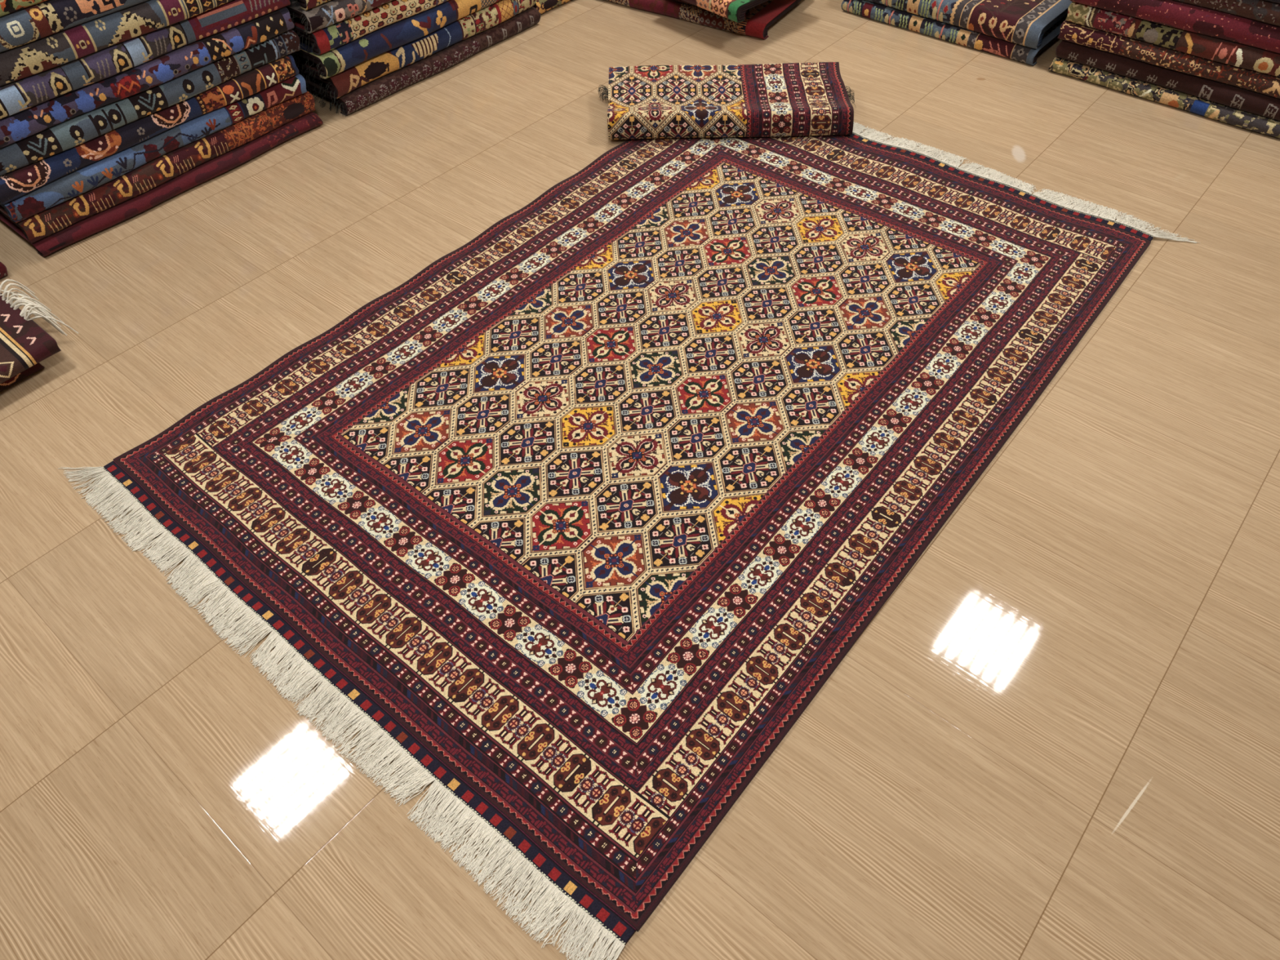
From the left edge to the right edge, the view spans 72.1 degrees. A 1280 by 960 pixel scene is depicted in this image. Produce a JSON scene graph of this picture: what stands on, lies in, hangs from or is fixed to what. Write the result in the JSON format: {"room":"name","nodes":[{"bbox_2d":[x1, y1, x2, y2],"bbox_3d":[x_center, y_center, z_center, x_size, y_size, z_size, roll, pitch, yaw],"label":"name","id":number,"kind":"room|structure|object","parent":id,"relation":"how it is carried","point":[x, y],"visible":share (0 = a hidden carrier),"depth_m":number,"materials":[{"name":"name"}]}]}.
{"room":"store","nodes":[
{"label":"store","id":0,"kind":"room"},
{"bbox_2d":[0,0,1279,959],"bbox_3d":[0.637,0.435,2.090,8.150,0.001,7.750,32,58,25],"label":"floor","id":1,"kind":"structure","parent":0,"point":[1056,736],"depth_m":2.16,"materials":[{"name":"beige tile"}]},
{"bbox_2d":[0,262,8,278],"bbox_3d":[-2.885,-0.548,2.966,0.636,0.075,1.216,32,58,25],"label":"rug","id":2,"kind":"object","parent":1,"relation":"on","point":[3,271],"visible":1,"depth_m":3.12,"materials":[{"name":"fabric"}]},
{"bbox_2d":[0,362,44,391],"bbox_3d":[-2.489,-0.181,2.654,0.580,0.060,1.123,32,58,25],"label":"rug","id":3,"kind":"object","parent":1,"relation":"on","point":[37,366],"visible":0.35,"depth_m":2.78,"materials":[{"name":"fabric"}]},
{"bbox_2d":[0,279,78,383],"bbox_3d":[-2.395,-0.258,2.645,0.621,0.117,1.224,32,58,25],"label":"rug","id":4,"kind":"object","parent":3,"relation":"on","point":[24,344],"visible":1,"depth_m":2.78,"materials":[{"name":"fabric"}]},
{"bbox_2d":[0,111,323,257],"bbox_3d":[-2.010,-1.335,3.626,0.649,0.054,1.244,32,58,25],"label":"rug","id":5,"kind":"object","parent":1,"relation":"on","point":[215,166],"visible":0.26,"depth_m":3.44,"materials":[{"name":"fabric"}]},
{"bbox_2d":[0,90,315,243],"bbox_3d":[-2.033,-1.396,3.582,0.666,0.086,1.254,32,58,25],"label":"rug","id":6,"kind":"object","parent":5,"relation":"on","point":[172,164],"visible":0.2,"depth_m":3.39,"materials":[{"name":"fabric"}]},
{"bbox_2d":[0,73,306,222],"bbox_3d":[-2.038,-1.451,3.519,0.659,0.076,1.266,32,58,25],"label":"rug","id":7,"kind":"object","parent":6,"relation":"on","point":[89,177],"visible":0.16,"depth_m":3.33,"materials":[{"name":"fabric"}]},
{"bbox_2d":[0,54,298,204],"bbox_3d":[-2.044,-1.496,3.454,0.661,0.076,1.262,32,58,25],"label":"rug","id":8,"kind":"object","parent":7,"relation":"on","point":[15,184],"visible":0.23,"depth_m":3.27,"materials":[{"name":"fabric"}]},
{"bbox_2d":[0,29,305,176],"bbox_3d":[-2.034,-1.568,3.407,0.662,0.083,1.305,32,58,25],"label":"rug","id":9,"kind":"object","parent":8,"relation":"on","point":[78,130],"visible":0.3,"depth_m":3.23,"materials":[{"name":"fabric"}]},
{"bbox_2d":[0,6,293,147],"bbox_3d":[-2.032,-1.620,3.340,0.662,0.080,1.300,32,58,25],"label":"rug","id":10,"kind":"object","parent":9,"relation":"on","point":[172,64],"visible":0.27,"depth_m":3.19,"materials":[{"name":"fabric"}]},
{"bbox_2d":[0,0,290,119],"bbox_3d":[-2.040,-1.676,3.275,0.664,0.085,1.298,32,58,25],"label":"rug","id":11,"kind":"object","parent":10,"relation":"on","point":[16,96],"visible":0.32,"depth_m":3.11,"materials":[{"name":"fabric"}]},
{"bbox_2d":[0,0,232,86],"bbox_3d":[-2.044,-1.729,3.201,0.668,0.091,1.293,32,58,25],"label":"rug","id":12,"kind":"object","parent":11,"relation":"on","point":[92,36],"visible":0.57,"depth_m":3.01,"materials":[{"name":"fabric"}]},
{"bbox_2d":[0,0,147,52],"bbox_3d":[-2.048,-1.793,3.133,0.664,0.089,1.288,32,58,25],"label":"rug","id":13,"kind":"object","parent":12,"relation":"on","point":[19,28],"visible":0.88,"depth_m":2.88,"materials":[{"name":"fabric"}]},
{"bbox_2d":[0,0,48,16],"bbox_3d":[-2.047,-1.848,3.061,0.664,0.086,1.293,32,58,25],"label":"rug","id":14,"kind":"object","parent":13,"relation":"on","point":[6,6],"visible":1,"depth_m":2.80,"materials":[{"name":"fabric"}]},
{"bbox_2d":[298,6,540,116],"bbox_3d":[-1.137,-2.119,4.256,0.661,0.074,1.232,32,58,25],"label":"rug","id":15,"kind":"object","parent":1,"relation":"on","point":[383,86],"visible":0.34,"depth_m":4.04,"materials":[{"name":"fabric"}]},
{"bbox_2d":[290,0,536,102],"bbox_3d":[-1.161,-2.179,4.194,0.668,0.093,1.245,32,58,25],"label":"rug","id":16,"kind":"object","parent":15,"relation":"on","point":[350,79],"visible":0.28,"depth_m":3.98,"materials":[{"name":"fabric"}]},
{"bbox_2d":[289,0,500,79],"bbox_3d":[-1.171,-2.228,4.111,0.668,0.091,1.255,32,58,25],"label":"rug","id":17,"kind":"object","parent":16,"relation":"on","point":[335,61],"visible":0.41,"depth_m":3.84,"materials":[{"name":"fabric"}]},
{"bbox_2d":[289,0,448,55],"bbox_3d":[-1.179,-2.292,4.044,0.665,0.088,1.250,32,58,25],"label":"rug","id":18,"kind":"object","parent":17,"relation":"on","point":[326,39],"visible":0.42,"depth_m":3.72,"materials":[{"name":"fabric"}]},
{"bbox_2d":[284,0,392,33],"bbox_3d":[-1.181,-2.341,3.971,0.664,0.082,1.250,32,58,25],"label":"rug","id":19,"kind":"object","parent":18,"relation":"on","point":[331,12],"visible":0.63,"depth_m":3.59,"materials":[{"name":"fabric"}]},
{"bbox_2d":[287,0,330,10],"bbox_3d":[-1.180,-2.405,3.912,0.664,0.085,1.244,32,58,25],"label":"rug","id":20,"kind":"object","parent":19,"relation":"on","point":[306,5],"visible":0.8,"depth_m":3.52,"materials":[{"name":"fabric"}]},
{"bbox_2d":[533,0,571,14],"bbox_3d":[-0.653,-2.631,4.672,0.638,0.083,0.339,32,58,25],"label":"rug","id":21,"kind":"object","parent":1,"relation":"on","point":[542,6],"visible":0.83,"depth_m":4.50,"materials":[{"name":"fabric"}]},
{"bbox_2d":[60,121,1200,959],"bbox_3d":[0.161,-0.450,2.837,2.208,0.023,3.267,32,57,25],"label":"area rug","id":22,"kind":"object","parent":1,"relation":"on","point":[580,513],"visible":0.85,"depth_m":2.48,"materials":[{"name":"fabric"}]},
{"bbox_2d":[597,62,856,139],"bbox_3d":[0.368,-1.611,3.736,1.128,0.138,0.473,-1,50,1],"label":"rug","id":23,"kind":"object","parent":22,"relation":"on","point":[809,99],"visible":1,"depth_m":3.67,"materials":[{"name":"fabric"}]},
{"bbox_2d":[604,0,801,39],"bbox_3d":[0.295,-2.554,4.589,1.080,0.072,0.588,25,55,21],"label":"rug","id":24,"kind":"object","parent":1,"relation":"on","point":[762,16],"visible":0.78,"depth_m":4.35,"materials":[{"name":"fabric"}]},
{"bbox_2d":[674,0,750,17],"bbox_3d":[0.243,-2.620,4.557,0.963,0.059,0.532,25,55,21],"label":"rug","id":25,"kind":"object","parent":24,"relation":"on","point":[746,15],"visible":0.14,"depth_m":4.29,"materials":[{"name":"fabric"}]},
{"bbox_2d":[681,0,768,22],"bbox_3d":[0.464,-2.445,4.310,0.588,0.076,0.568,-36,58,-26],"label":"rug","id":26,"kind":"object","parent":25,"relation":"on","point":[732,10],"visible":1,"depth_m":4.08,"materials":[{"name":"fabric"}]},
{"bbox_2d":[840,0,1067,66],"bbox_3d":[1.609,-2.344,4.379,1.020,0.068,0.633,32,58,25],"label":"rug","id":27,"kind":"object","parent":1,"relation":"on","point":[870,10],"visible":0.44,"depth_m":4.19,"materials":[{"name":"fabric"}]},
{"bbox_2d":[866,0,1071,48],"bbox_3d":[1.611,-2.417,4.325,1.030,0.103,0.671,32,58,25],"label":"rug","id":28,"kind":"object","parent":27,"relation":"on","point":[1021,22],"visible":0.98,"depth_m":4.06,"materials":[{"name":"fabric"}]},
{"bbox_2d":[1048,56,1279,138],"bbox_3d":[2.526,-1.766,3.871,1.228,0.058,0.650,32,58,25],"label":"rug","id":29,"kind":"object","parent":1,"relation":"on","point":[1213,110],"visible":0.19,"depth_m":3.75,"materials":[{"name":"fabric"}]},
{"bbox_2d":[1055,40,1279,120],"bbox_3d":[2.536,-1.817,3.822,1.228,0.077,0.657,32,58,25],"label":"rug","id":30,"kind":"object","parent":29,"relation":"on","point":[1230,95],"visible":0.18,"depth_m":3.71,"materials":[{"name":"fabric"}]},
{"bbox_2d":[1057,20,1279,98],"bbox_3d":[2.522,-1.869,3.766,1.228,0.070,0.654,32,58,25],"label":"rug","id":31,"kind":"object","parent":30,"relation":"on","point":[1156,55],"visible":0.35,"depth_m":3.66,"materials":[{"name":"fabric"}]},
{"bbox_2d":[1065,1,1279,77],"bbox_3d":[2.527,-1.921,3.707,1.228,0.080,0.660,32,58,25],"label":"rug","id":32,"kind":"object","parent":31,"relation":"on","point":[1209,47],"visible":0.41,"depth_m":3.61,"materials":[{"name":"fabric"}]},
{"bbox_2d":[1070,0,1279,53],"bbox_3d":[2.519,-1.979,3.642,1.228,0.089,0.663,32,58,25],"label":"rug","id":33,"kind":"object","parent":32,"relation":"on","point":[1172,13],"visible":0.73,"depth_m":3.52,"materials":[{"name":"fabric"}]},
{"bbox_2d":[1175,0,1279,26],"bbox_3d":[2.524,-2.030,3.576,1.228,0.071,0.655,32,58,25],"label":"rug","id":34,"kind":"object","parent":33,"relation":"on","point":[1263,11],"visible":0.98,"depth_m":3.40,"materials":[{"name":"fabric"}]},
{"bbox_2d":[1265,0,1279,3],"bbox_3d":[2.518,-2.081,3.517,1.228,0.080,0.659,32,58,25],"label":"rug","id":35,"kind":"object","parent":34,"relation":"on","point":[1273,1],"visible":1,"depth_m":3.33,"materials":[{"name":"fabric"}]}
]}

